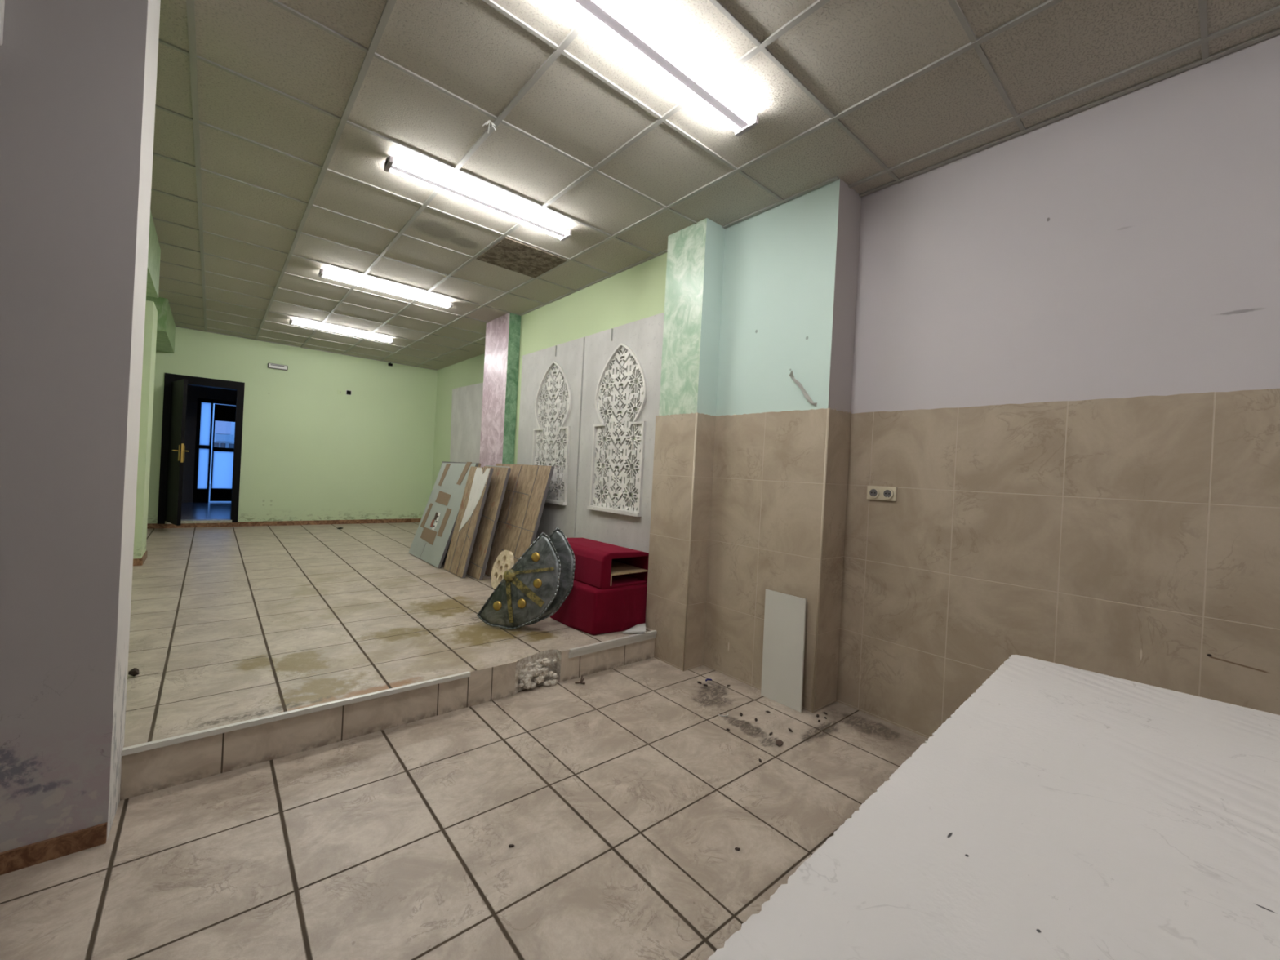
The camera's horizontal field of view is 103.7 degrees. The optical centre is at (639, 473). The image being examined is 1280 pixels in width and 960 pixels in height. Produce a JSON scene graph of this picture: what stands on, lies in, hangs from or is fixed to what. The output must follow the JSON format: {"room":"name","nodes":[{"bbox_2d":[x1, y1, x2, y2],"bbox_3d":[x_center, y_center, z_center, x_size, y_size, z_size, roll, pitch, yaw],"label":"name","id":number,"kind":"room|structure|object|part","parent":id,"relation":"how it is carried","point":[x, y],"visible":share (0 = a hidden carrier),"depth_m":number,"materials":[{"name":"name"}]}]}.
{"room":"vacant commercial space","nodes":[
{"label":"vacant commercial space","id":0,"kind":"room"},
{"bbox_2d":[0,0,160,852],"bbox_3d":[-2.536,-0.362,1.259,1.815,3.181,0.300,3,0,-40],"label":"wall","id":1,"kind":"structure","parent":0,"point":[78,77],"depth_m":1.64,"materials":[{"name":"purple paint"}]},
{"bbox_2d":[0,0,4,45],"bbox_3d":[-2.048,-1.499,1.400,0.355,0.400,0.040,3,0,-40],"label":"cabinet box","id":2,"kind":"object","parent":1,"relation":"attached to","point":[2,2],"visible":1,"depth_m":1.51,"materials":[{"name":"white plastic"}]},
{"bbox_2d":[0,822,106,875],"bbox_3d":[-2.518,1.198,1.141,1.807,0.066,0.012,3,0,-40],"label":"baseboard","id":3,"kind":"structure","parent":1,"relation":"attached to","point":[22,857],"depth_m":1.64,"materials":[{"name":"ceramic"}]},
{"bbox_2d":[133,300,157,558],"bbox_3d":[-5.177,-0.413,5.008,0.424,2.603,0.490,3,0,-40],"label":"wall","id":4,"kind":"structure","parent":0,"point":[151,312],"depth_m":4.95,"materials":[{"name":"green paint"}]},
{"bbox_2d":[133,551,147,565],"bbox_3d":[-5.234,0.852,5.010,0.435,0.070,0.500,3,0,-40],"label":"baseboard","id":5,"kind":"structure","parent":4,"relation":"attached to","point":[136,562],"depth_m":4.95,"materials":[{"name":"ceramic"}]},
{"bbox_2d":[146,209,160,297],"bbox_3d":[-3.379,-1.761,3.034,0.494,0.441,3.590,3,0,-40],"label":"beam","id":6,"kind":"structure","parent":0,"point":[154,250],"depth_m":4.16,"materials":[{"name":"green paint"}]},
{"bbox_2d":[146,295,175,353],"bbox_3d":[-6.407,-1.943,6.552,0.445,0.401,1.740,3,0,-40],"label":"wall","id":7,"kind":"structure","parent":0,"point":[166,326],"depth_m":6.21,"materials":[{"name":"green paint"}]},
{"bbox_2d":[181,502,231,519],"bbox_3d":[-7.637,0.702,9.200,2.550,0.100,3.600,3,0,-40],"label":"floor","id":8,"kind":"structure","parent":0,"point":[194,510],"depth_m":8.90,"materials":[{"name":"tile"}]},
{"bbox_2d":[182,385,236,502],"bbox_3d":[-8.708,-0.657,10.493,2.600,2.500,0.150,3,0,-40],"label":"wall","id":9,"kind":"structure","parent":0,"point":[193,392],"depth_m":10.13,"materials":[{"name":"grey paint"}]},
{"bbox_2d":[192,397,235,502],"bbox_3d":[-8.755,-0.469,10.422,0.690,2.120,0.050,3,0,-40],"label":"door","id":10,"kind":"structure","parent":9,"relation":"in","point":[222,462],"depth_m":10.34,"materials":[{"name":"black paint"}]},
{"bbox_3d":[-8.931,-0.107,10.288,0.155,0.820,0.010,3,0,-40],"label":"pane","id":11,"kind":"part","parent":10,"relation":"part of","materials":[{"name":"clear glass"}]},
{"bbox_3d":[-8.885,-1.021,10.286,0.155,0.870,0.010,3,0,-40],"label":"pane","id":12,"kind":"part","parent":10,"relation":"part of","materials":[{"name":"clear glass"}]},
{"bbox_3d":[-8.688,-0.080,10.491,0.340,0.780,0.010,3,0,-40],"label":"pane","id":13,"kind":"part","parent":10,"relation":"part of","materials":[{"name":"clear glass"}]},
{"bbox_2d":[208,484,231,502],"bbox_3d":[-11.990,0.567,15.344,14.000,0.200,11.400,3,0,-40],"label":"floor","id":14,"kind":"structure","parent":0,"point":[209,484],"depth_m":11.37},
{"bbox_2d":[209,403,235,484],"bbox_3d":[-12.656,-1.552,18.557,13.000,3.950,1.500,3,0,-40],"label":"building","id":15,"kind":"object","parent":14,"relation":"on","point":[224,431],"visible":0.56,"depth_m":16.84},
{"bbox_2d":[147,326,437,523],"bbox_3d":[-5.631,-0.546,8.518,4.280,3.201,0.150,3,0,-40],"label":"wall","id":16,"kind":"structure","parent":0,"point":[310,451],"depth_m":8.55,"materials":[{"name":"green paint"}]},
{"bbox_2d":[157,373,244,525],"bbox_3d":[-6.430,-0.342,7.395,0.913,2.193,0.878,3,0,-40],"label":"door","id":17,"kind":"structure","parent":16,"relation":"in","point":[175,386],"depth_m":7.30,"materials":[{"name":"black paint"}]},
{"bbox_3d":[-6.370,-0.290,6.980,0.164,0.260,0.157,3,0,37],"label":"handle","id":18,"kind":"part","parent":17,"relation":"part of","materials":[{"name":"gold metal"}]},
{"bbox_2d":[267,363,288,370],"bbox_3d":[-5.857,-1.733,8.138,0.265,0.080,0.054,3,0,-40],"label":"emergency light","id":19,"kind":"object","parent":16,"relation":"attached to","point":[273,366],"visible":1,"depth_m":8.12,"materials":[{"name":"white plastic"}]},
{"bbox_2d":[146,518,421,528],"bbox_3d":[-5.679,0.821,8.433,4.200,0.072,0.013,3,0,-40],"label":"baseboard","id":20,"kind":"structure","parent":16,"relation":"attached to","point":[149,526],"depth_m":8.25,"materials":[{"name":"ceramic"}]},
{"bbox_2d":[337,390,343,395],"bbox_3d":[-5.203,-1.413,8.737,0.090,0.075,0.012,3,0,-40],"label":"switch plate","id":21,"kind":"object","parent":16,"relation":"attached to","point":[339,392],"visible":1,"depth_m":8.74,"materials":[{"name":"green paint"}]},
{"bbox_2d":[346,390,351,395],"bbox_3d":[-5.105,-1.423,8.819,0.085,0.085,0.017,3,0,-40],"label":"wall box","id":22,"kind":"object","parent":16,"relation":"attached to","point":[348,392],"visible":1,"depth_m":8.81,"materials":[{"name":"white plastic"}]},
{"bbox_2d":[120,522,654,800],"bbox_3d":[-3.682,1.064,5.356,5.500,0.197,7.400,3,0,-40],"label":"floor","id":23,"kind":"structure","parent":0,"point":[228,624],"depth_m":3.23,"materials":[{"name":"tile"}]},
{"bbox_2d":[128,667,139,675],"bbox_3d":[-2.571,1.007,2.556,0.042,0.043,0.047,3,0,-40],"label":"lump","id":24,"kind":"object","parent":23,"relation":"on","point":[135,671],"visible":1,"depth_m":2.54,"materials":[{"name":"stone"}]},
{"bbox_2d":[121,671,470,755],"bbox_3d":[-1.469,1.092,2.371,1.360,0.022,0.023,3,0,-40],"label":"trim","id":25,"kind":"structure","parent":23,"relation":"attached to","point":[237,726],"depth_m":2.24,"materials":[{"name":"metal"}]},
{"bbox_2d":[408,462,478,568],"bbox_3d":[-2.388,0.435,6.062,0.403,1.188,1.084,3,0,-40],"label":"board","id":26,"kind":"object","parent":23,"relation":"on","point":[431,541],"visible":1,"depth_m":6.00,"materials":[{"name":"grey wood"}]},
{"bbox_2d":[440,461,480,564],"bbox_3d":[-2.379,0.440,6.175,0.324,1.180,1.200,3,0,-40],"label":"board","id":27,"kind":"object","parent":23,"relation":"on","point":[478,464],"visible":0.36,"depth_m":5.80,"materials":[{"name":"brown wood"}]},
{"bbox_2d":[449,382,483,462],"bbox_3d":[-2.740,-0.220,8.137,0.079,2.453,1.800,3,0,-40],"label":"panel","id":28,"kind":"object","parent":23,"relation":"on","point":[467,401],"visible":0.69,"depth_m":8.25,"materials":[{"name":"white paint"}]},
{"bbox_2d":[444,466,493,577],"bbox_3d":[-1.846,0.490,5.399,0.283,1.138,0.535,3,0,-40],"label":"board","id":29,"kind":"object","parent":23,"relation":"on","point":[469,514],"visible":1,"depth_m":5.34,"materials":[{"name":"brown paint"}]},
{"bbox_2d":[466,466,511,580],"bbox_3d":[-1.673,0.494,5.372,0.285,1.148,0.620,3,0,-40],"label":"board","id":30,"kind":"object","parent":23,"relation":"on","point":[500,477],"visible":0.69,"depth_m":5.23,"materials":[{"name":"brown paint"}]},
{"bbox_2d":[483,465,509,575],"bbox_3d":[-1.715,0.486,5.572,0.245,1.159,0.580,3,0,-40],"label":"board","id":31,"kind":"object","parent":23,"relation":"on","point":[486,465],"visible":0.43,"depth_m":5.44,"materials":[{"name":"paint"}]},
{"bbox_2d":[490,550,514,589],"bbox_3d":[-1.297,0.906,4.740,0.147,0.366,0.373,3,0,-40],"label":"wheel","id":32,"kind":"object","parent":23,"relation":"on","point":[500,565],"visible":0.8,"depth_m":4.74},
{"bbox_2d":[476,532,560,629],"bbox_3d":[-0.866,0.762,3.616,0.599,0.690,0.148,3,0,4],"label":"shield","id":33,"kind":"object","parent":23,"relation":"on","point":[526,590],"visible":1,"depth_m":3.58,"materials":[{"name":"grey metal"}]},
{"bbox_2d":[484,463,554,580],"bbox_3d":[-1.405,0.488,5.337,0.327,1.186,1.260,3,0,-40],"label":"board","id":34,"kind":"object","parent":23,"relation":"on","point":[527,486],"visible":0.69,"depth_m":5.16,"materials":[{"name":"brown paint"}]},
{"bbox_2d":[516,337,585,540],"bbox_3d":[-1.019,-0.124,5.342,0.072,2.448,1.260,3,0,-40],"label":"arched panel","id":35,"kind":"object","parent":23,"relation":"on","point":[557,371],"visible":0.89,"depth_m":5.19,"materials":[{"name":"white paint"}]},
{"bbox_2d":[526,527,575,625],"bbox_3d":[-0.787,0.752,3.728,0.621,0.717,0.153,3,0,4],"label":"shield","id":36,"kind":"object","parent":23,"relation":"on","point":[558,539],"visible":0.28,"depth_m":3.69,"materials":[{"name":"grey metal"}]},
{"bbox_2d":[549,579,647,635],"bbox_3d":[-0.403,0.978,4.015,0.565,0.312,0.885,3,0,-40],"label":"box","id":37,"kind":"object","parent":23,"relation":"on","point":[588,609],"visible":0.52,"depth_m":3.65,"materials":[{"name":"red fabric"}]},
{"bbox_2d":[566,537,648,589],"bbox_3d":[-0.361,0.693,4.071,0.480,0.260,0.835,3,0,-40],"label":"box","id":38,"kind":"object","parent":37,"relation":"on","point":[600,565],"visible":0.71,"depth_m":3.81,"materials":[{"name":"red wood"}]},
{"bbox_2d":[610,560,647,575],"bbox_3d":[-0.311,0.731,4.057,0.360,0.012,0.723,3,0,-40],"label":"shelf","id":39,"kind":"object","parent":38,"relation":"attached to","point":[618,566],"depth_m":3.93,"materials":[{"name":"brown wood"}]},
{"bbox_2d":[568,630,657,657],"bbox_3d":[-0.168,1.172,3.482,0.755,0.054,0.023,3,0,-40],"label":"trim","id":40,"kind":"structure","parent":23,"relation":"attached to","point":[584,650],"depth_m":3.45,"materials":[{"name":"metal"}]},
{"bbox_2d":[574,312,664,583],"bbox_3d":[-0.191,-0.079,4.369,0.072,2.448,1.243,3,0,-40],"label":"arched panel","id":41,"kind":"object","parent":23,"relation":"on","point":[603,517],"visible":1,"depth_m":4.38,"materials":[{"name":"white paint"}]},
{"bbox_2d":[622,622,645,633],"bbox_3d":[-0.042,1.136,3.702,0.169,0.033,0.158,3,0,-2],"label":"tile offcut","id":42,"kind":"structure","parent":23,"relation":"on","point":[641,628],"depth_m":3.66,"materials":[{"name":"white tile"}]},
{"bbox_2d":[0,657,928,959],"bbox_3d":[0.296,1.426,0.678,5.500,0.100,5.100,3,0,-40],"label":"floor","id":43,"kind":"structure","parent":0,"point":[624,797],"depth_m":1.83,"materials":[{"name":"beige tile"}]},
{"bbox_2d":[517,657,557,688],"bbox_3d":[-0.629,1.238,3.122,0.285,0.170,0.083,3,0,-40],"label":"rubble","id":44,"kind":"object","parent":43,"relation":"on","point":[531,669],"visible":1,"depth_m":3.10,"materials":[{"name":"white stone"}]},
{"bbox_2d":[574,675,585,684],"bbox_3d":[-0.371,1.316,3.204,0.054,0.038,0.080,3,0,30],"label":"scrap","id":45,"kind":"object","parent":43,"relation":"on","point":[581,679],"visible":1,"depth_m":3.20,"materials":[{"name":"black metal"}]},
{"bbox_2d":[775,739,783,746],"bbox_3d":[0.718,1.388,2.597,0.055,0.012,0.041,3,0,-40],"label":"fragment","id":46,"kind":"object","parent":43,"relation":"on","point":[779,742],"visible":1,"depth_m":2.59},
{"bbox_2d":[760,589,806,712],"bbox_3d":[0.879,1.072,3.092,0.048,0.658,0.313,3,0,-40],"label":"tile","id":47,"kind":"structure","parent":43,"relation":"on","point":[784,616],"depth_m":3.08,"materials":[{"name":"white tile"}]},
{"bbox_2d":[707,654,1279,959],"bbox_3d":[0.927,1.028,0.900,2.051,0.760,0.802,3,0,-44],"label":"work table","id":48,"kind":"object","parent":43,"relation":"on","point":[1060,811],"visible":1,"depth_m":0.87,"materials":[{"name":"white wood"}]},
{"bbox_2d":[150,0,1279,369],"bbox_3d":[-1.919,-1.941,3.467,5.500,0.074,12.450,3,0,-40],"label":"ceiling","id":49,"kind":"structure","parent":0,"point":[845,52],"depth_m":2.58,"materials":[{"name":"tile"}]},
{"bbox_2d":[289,319,393,343],"bbox_3d":[-4.135,-1.990,7.039,1.255,0.052,0.128,3,0,-40],"label":"fluorescent light","id":50,"kind":"object","parent":49,"relation":"attached to","point":[291,321],"visible":1,"depth_m":6.98,"materials":[{"name":"white plastic"}]},
{"bbox_2d":[318,269,453,309],"bbox_3d":[-2.593,-1.907,5.228,1.255,0.052,0.128,3,0,-40],"label":"fluorescent light","id":51,"kind":"object","parent":49,"relation":"attached to","point":[324,273],"visible":1,"depth_m":5.17,"materials":[{"name":"white plastic"}]},
{"bbox_2d":[383,155,572,240],"bbox_3d":[-1.025,-1.823,3.387,1.255,0.052,0.128,3,0,-40],"label":"fluorescent light","id":52,"kind":"object","parent":49,"relation":"attached to","point":[394,166],"visible":1,"depth_m":3.30,"materials":[{"name":"white plastic"}]},
{"bbox_2d":[482,120,496,133],"bbox_3d":[-0.781,-1.813,2.616,0.069,0.051,0.069,3,0,-40],"label":"wire","id":53,"kind":"object","parent":49,"relation":"attached to","point":[489,121],"visible":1,"depth_m":2.61,"materials":[{"name":"white plastic"}]},
{"bbox_2d":[475,236,567,278],"bbox_3d":[-1.021,-1.851,4.335,0.570,0.014,0.570,3,0,-40],"label":"tile","id":54,"kind":"structure","parent":49,"relation":"attached to","point":[510,254],"depth_m":4.30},
{"bbox_2d":[560,0,758,136],"bbox_3d":[0.064,-1.765,2.109,1.255,0.052,0.128,3,0,-40],"label":"fluorescent light","id":55,"kind":"object","parent":49,"relation":"attached to","point":[608,13],"visible":1,"depth_m":2.13,"materials":[{"name":"white plastic"}]},
{"bbox_2d":[151,0,1279,370],"bbox_3d":[-1.945,-1.901,3.408,5.212,0.012,12.409,3,0,-40],"label":"ceiling grid","id":56,"kind":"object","parent":49,"relation":"attached to","point":[975,42],"depth_m":2.65,"materials":[{"name":"metal"}]},
{"bbox_2d":[431,34,1279,506],"bbox_3d":[-0.167,-0.269,4.970,1.060,3.221,12.350,3,0,-40],"label":"wall","id":57,"kind":"structure","parent":0,"point":[1127,245],"depth_m":2.58,"materials":[{"name":"purple paint"}]},
{"bbox_2d":[645,412,697,670],"bbox_3d":[0.215,0.465,3.658,0.008,1.800,0.423,3,0,-40],"label":"wall tiles","id":58,"kind":"structure","parent":57,"relation":"attached to","point":[674,434],"depth_m":3.64,"materials":[{"name":"beige tile"}]},
{"bbox_2d":[684,413,715,670],"bbox_3d":[0.428,0.476,3.568,0.200,1.800,0.008,3,0,-40],"label":"wall tiles","id":59,"kind":"structure","parent":57,"relation":"attached to","point":[705,436],"depth_m":3.56,"materials":[{"name":"beige tile"}]},
{"bbox_2d":[682,408,829,713],"bbox_3d":[0.707,0.492,3.233,0.906,1.797,0.014,3,0,37],"label":"trim","id":60,"kind":"structure","parent":57,"relation":"attached to","point":[828,409],"depth_m":2.96,"materials":[{"name":"plastic"}]},
{"bbox_2d":[702,408,826,711],"bbox_3d":[0.783,0.495,3.299,0.008,1.800,0.878,3,0,-40],"label":"wall tiles","id":61,"kind":"structure","parent":57,"relation":"attached to","point":[769,467],"depth_m":3.30,"materials":[{"name":"beige tile"}]},
{"bbox_2d":[789,370,817,406],"bbox_3d":[0.992,-0.524,3.077,0.044,0.233,0.215,3,0,-40],"label":"strip","id":62,"kind":"object","parent":57,"relation":"attached to","point":[806,396],"visible":1,"depth_m":3.09,"materials":[{"name":"white paint"}]},
{"bbox_2d":[813,408,851,711],"bbox_3d":[1.171,0.512,3.058,0.270,1.806,0.008,3,0,-40],"label":"wall tiles","id":63,"kind":"structure","parent":57,"relation":"attached to","point":[839,425],"depth_m":3.05,"materials":[{"name":"beige tile"}]},
{"bbox_2d":[866,485,897,501],"bbox_3d":[1.421,0.114,2.966,0.024,0.082,0.169,3,0,-40],"label":"double socket","id":64,"kind":"object","parent":57,"relation":"attached to","point":[873,492],"visible":1,"depth_m":2.96,"materials":[{"name":"beige plastic"}]},
{"bbox_2d":[835,388,1279,737],"bbox_3d":[2.476,0.584,1.728,0.008,1.800,3.730,3,0,-40],"label":"wall tiles","id":65,"kind":"structure","parent":57,"relation":"attached to","point":[1135,539],"depth_m":2.33,"materials":[{"name":"beige tile"}]}
]}

